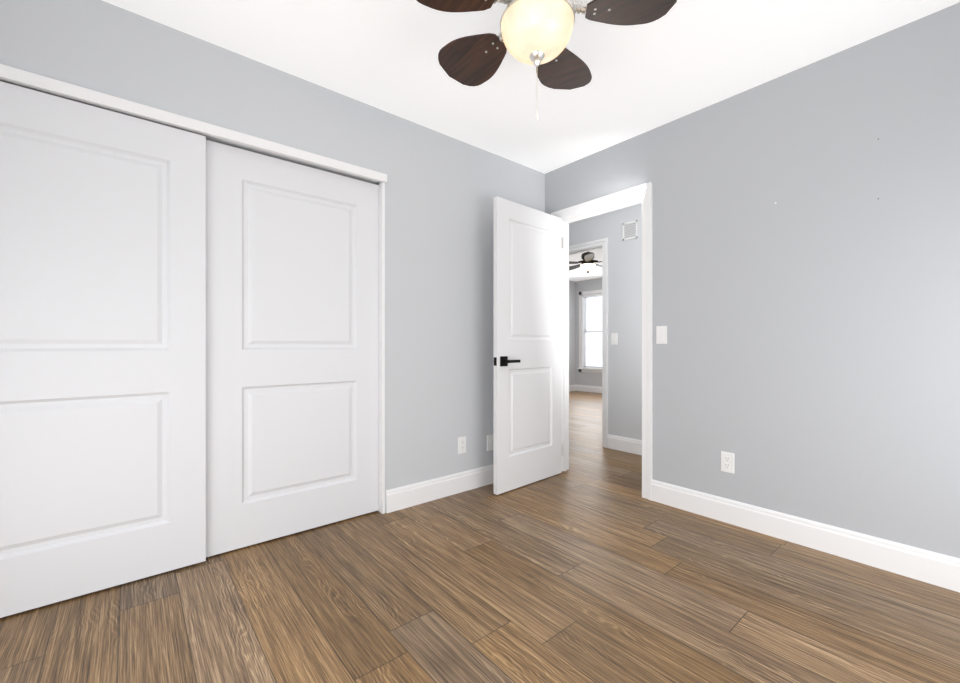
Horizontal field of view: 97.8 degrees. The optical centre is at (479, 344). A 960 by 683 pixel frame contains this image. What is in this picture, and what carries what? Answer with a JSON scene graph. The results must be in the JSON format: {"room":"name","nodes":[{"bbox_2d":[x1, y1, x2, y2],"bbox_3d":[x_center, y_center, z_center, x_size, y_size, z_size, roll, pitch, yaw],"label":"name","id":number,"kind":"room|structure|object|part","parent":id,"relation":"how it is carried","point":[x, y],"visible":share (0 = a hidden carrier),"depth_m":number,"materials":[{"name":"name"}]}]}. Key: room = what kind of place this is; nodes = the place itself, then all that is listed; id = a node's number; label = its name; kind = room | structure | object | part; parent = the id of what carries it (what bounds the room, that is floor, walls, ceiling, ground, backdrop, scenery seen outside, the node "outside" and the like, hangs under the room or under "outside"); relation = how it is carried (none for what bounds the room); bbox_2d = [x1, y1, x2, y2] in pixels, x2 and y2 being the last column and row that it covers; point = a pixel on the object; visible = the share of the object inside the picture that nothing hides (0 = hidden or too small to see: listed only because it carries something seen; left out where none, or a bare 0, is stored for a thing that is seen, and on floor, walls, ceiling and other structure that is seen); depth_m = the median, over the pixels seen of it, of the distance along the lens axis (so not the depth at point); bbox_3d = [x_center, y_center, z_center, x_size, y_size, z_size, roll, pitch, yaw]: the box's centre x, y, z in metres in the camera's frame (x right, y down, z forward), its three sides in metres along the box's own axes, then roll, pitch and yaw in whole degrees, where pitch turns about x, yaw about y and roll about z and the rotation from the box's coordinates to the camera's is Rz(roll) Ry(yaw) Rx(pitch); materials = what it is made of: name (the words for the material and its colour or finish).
{"room":"empty bedroom","nodes":[
{"label":"empty bedroom","id":0,"kind":"room"},
{"bbox_2d":[0,0,544,512],"bbox_3d":[-0.890,-0.200,2.360,3.620,2.440,0.120,0,0,-40],"label":"wall","id":1,"kind":"structure","parent":0,"point":[442,190],"depth_m":2.60,"materials":[{"name":"grey paint"}]},
{"bbox_2d":[0,81,205,617],"bbox_3d":[-1.646,0.017,1.677,0.918,1.986,0.031,0,0,-40],"label":"closet door","id":2,"kind":"structure","parent":1,"relation":"in","point":[102,349],"depth_m":1.72,"materials":[{"name":"white wood"}]},
{"bbox_2d":[0,64,386,513],"bbox_3d":[-1.323,-0.006,1.989,1.870,2.052,0.135,0,0,-40],"label":"trim","id":3,"kind":"structure","parent":1,"relation":"attached to","point":[72,92],"depth_m":2.08,"materials":[{"name":"white wood"}]},
{"bbox_2d":[206,140,378,556],"bbox_3d":[-0.980,0.017,2.278,0.918,1.986,0.031,0,0,-40],"label":"closet door","id":4,"kind":"structure","parent":1,"relation":"in","point":[292,347],"depth_m":2.22,"materials":[{"name":"white wood"}]},
{"bbox_2d":[386,464,493,512],"bbox_3d":[-0.008,0.953,2.998,1.448,0.135,0.030,0,0,-40],"label":"baseboard","id":5,"kind":"structure","parent":1,"relation":"attached to","point":[399,498],"depth_m":2.77,"materials":[{"name":"white wood"}]},
{"bbox_2d":[458,436,465,453],"bbox_3d":[-0.123,0.698,2.916,0.070,0.115,0.008,0,0,-40],"label":"electrical outlet","id":6,"kind":"object","parent":1,"relation":"attached to","point":[461,445],"visible":1,"depth_m":2.91,"materials":[{"name":"white plastic"}]},
{"bbox_2d":[487,434,493,450],"bbox_3d":[0.082,0.720,3.083,0.070,0.115,0.014,0,0,-40],"label":"outlet","id":7,"kind":"object","parent":1,"relation":"attached to","point":[490,442],"visible":0.92,"depth_m":3.08,"materials":[{"name":"white plastic"}]},
{"bbox_2d":[0,391,959,682],"bbox_3d":[0.939,1.070,4.164,8.940,0.100,6.890,0,0,-40],"label":"floor","id":8,"kind":"structure","parent":0,"point":[590,565],"depth_m":1.63,"materials":[{"name":"brown wood"}]},
{"bbox_2d":[102,0,959,280],"bbox_3d":[0.939,-1.470,4.164,8.940,0.100,6.890,0,0,-40],"label":"ceiling","id":9,"kind":"structure","parent":0,"point":[680,59],"depth_m":2.05,"materials":[{"name":"white paint"}]},
{"bbox_2d":[417,0,676,120],"bbox_3d":[0.181,-1.123,1.483,0.892,0.593,0.885,0,0,-40],"label":"fan","id":10,"kind":"object","parent":9,"relation":"hanging from","point":[537,33],"visible":1,"depth_m":1.46,"materials":[{"name":"brown wood"}]},
{"bbox_3d":[0.211,-0.996,1.546,0.009,0.338,0.009,0,0,-40],"label":"chain","id":11,"kind":"part","parent":10,"relation":"part of","materials":[{"name":"silver metal"}]},
{"bbox_3d":[0.201,-1.074,1.473,0.254,0.112,0.254,0,0,-40],"label":"lamp shade","id":12,"kind":"part","parent":10,"relation":"part of","materials":[{"name":"beige glass"}]},
{"bbox_2d":[569,252,601,272],"bbox_3d":[1.500,-1.195,5.714,1.134,0.450,1.179,0,0,-40],"label":"fan","id":13,"kind":"object","parent":9,"relation":"hanging from","point":[587,264],"visible":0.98,"depth_m":5.62,"materials":[{"name":"white glass"}]},
{"bbox_3d":[1.463,-1.043,5.675,0.203,0.090,0.203,0,0,-40],"label":"lamp shade","id":14,"kind":"part","parent":13,"relation":"part of","materials":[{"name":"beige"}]},
{"bbox_2d":[569,280,575,384],"bbox_3d":[0.656,-0.200,8.205,4.000,2.440,0.120,0,0,-40],"label":"wall","id":15,"kind":"structure","parent":0,"point":[572,332],"depth_m":9.29,"materials":[{"name":"grey paint"}]},
{"bbox_2d":[569,385,575,390],"bbox_3d":[0.638,0.953,8.102,3.840,0.135,0.015,0,0,-40],"label":"baseboard","id":16,"kind":"structure","parent":15,"relation":"attached to","point":[571,387],"depth_m":9.27,"materials":[{"name":"white wood"}]},
{"bbox_2d":[576,278,601,386],"bbox_3d":[3.626,-0.200,7.672,0.120,2.440,4.500,0,0,-40],"label":"wall","id":17,"kind":"structure","parent":0,"point":[589,378],"depth_m":9.18,"materials":[{"name":"grey paint"}]},
{"bbox_2d":[576,385,601,392],"bbox_3d":[3.574,0.953,7.629,0.015,0.135,4.500,0,0,-40],"label":"baseboard","id":18,"kind":"structure","parent":17,"relation":"attached to","point":[594,389],"depth_m":9.07,"materials":[{"name":"white wood"}]},
{"bbox_2d":[577,289,601,372],"bbox_3d":[2.567,-0.290,8.912,0.160,1.760,1.080,0,0,-40],"label":"window","id":19,"kind":"structure","parent":17,"relation":"in","point":[581,331],"depth_m":9.17,"materials":[{"name":"white"}]},
{"bbox_2d":[583,294,601,368],"bbox_3d":[2.560,-0.290,8.906,0.038,1.588,0.864,0,0,-40],"label":"window blind","id":20,"kind":"object","parent":19,"relation":"attached to","point":[589,310],"visible":0.6,"depth_m":9.05,"materials":[{"name":"white plastic"}]},
{"bbox_2d":[569,203,641,439],"bbox_3d":[1.139,-0.200,4.409,0.120,2.440,6.570,0,0,-40],"label":"wall","id":21,"kind":"structure","parent":0,"point":[625,324],"depth_m":4.03,"materials":[{"name":"grey paint"}]},
{"bbox_2d":[569,238,607,447],"bbox_3d":[1.039,-0.021,4.528,0.154,2.082,0.864,0,0,-40],"label":"door frame","id":22,"kind":"structure","parent":21,"relation":"attached to","point":[602,244],"depth_m":4.17,"materials":[{"name":"white wood"}]},
{"bbox_2d":[611,333,617,344],"bbox_3d":[1.313,-0.060,4.098,0.010,0.115,0.070,0,0,-40],"label":"light switch","id":23,"kind":"object","parent":21,"relation":"attached to","point":[614,338],"visible":1,"depth_m":4.09,"materials":[{"name":"white plastic"}]},
{"bbox_2d":[607,434,641,454],"bbox_3d":[2.228,0.953,2.997,0.015,0.135,3.005,0,0,-40],"label":"baseboard","id":24,"kind":"structure","parent":21,"relation":"attached to","point":[625,444],"depth_m":3.99,"materials":[{"name":"white wood"}]},
{"bbox_2d":[623,220,637,240],"bbox_3d":[1.423,-1.085,3.968,0.007,0.164,0.150,0,0,-40],"label":"air vent","id":25,"kind":"object","parent":21,"relation":"in","point":[630,230],"visible":1,"depth_m":3.96,"materials":[{"name":"white metal"}]},
{"bbox_2d":[545,2,959,558],"bbox_3d":[1.017,-0.200,2.993,0.120,2.440,4.790,0,0,-40],"label":"wall","id":26,"kind":"structure","parent":0,"point":[806,361],"depth_m":2.09,"materials":[{"name":"grey paint"}]},
{"bbox_2d":[493,196,562,494],"bbox_3d":[0.378,0.004,3.074,0.741,2.015,0.146,0,0,-40],"label":"bedroom door","id":27,"kind":"structure","parent":26,"relation":"in","point":[527,360],"depth_m":3.03,"materials":[{"name":"white wood"}]},
{"bbox_3d":[0.166,0.112,2.897,0.190,0.068,0.146,0,0,-40],"label":"handle","id":28,"kind":"part","parent":27,"relation":"part of","materials":[{"name":"black metal"}]},
{"bbox_3d":[0.642,0.012,3.326,0.012,1.730,0.040,0,0,-40],"label":"bedroom door hinges","id":29,"kind":"part","parent":27,"relation":"part of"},
{"bbox_2d":[551,182,651,499],"bbox_3d":[0.908,-0.026,3.123,0.154,2.092,0.854,0,0,-40],"label":"door frame","id":30,"kind":"structure","parent":26,"relation":"attached to","point":[638,194],"depth_m":2.80,"materials":[{"name":"white wood"}]},
{"bbox_2d":[656,326,666,343],"bbox_3d":[1.172,-0.065,2.705,0.010,0.115,0.070,0,0,-40],"label":"bedroom light switch","id":31,"kind":"object","parent":26,"relation":"attached to","point":[661,334],"visible":1,"depth_m":2.70,"materials":[{"name":"white plastic"}]},
{"bbox_2d":[721,451,733,473],"bbox_3d":[1.422,0.675,2.406,0.008,0.115,0.070,0,0,-40],"label":"electrical outlet","id":32,"kind":"object","parent":26,"relation":"attached to","point":[727,461],"visible":1,"depth_m":2.40,"materials":[{"name":"white plastic"}]},
{"bbox_2d":[651,479,959,592],"bbox_3d":[1.762,0.953,1.992,0.015,0.135,1.978,0,0,-40],"label":"baseboard","id":33,"kind":"structure","parent":26,"relation":"attached to","point":[933,568],"depth_m":2.07,"materials":[{"name":"white wood"}]}
]}

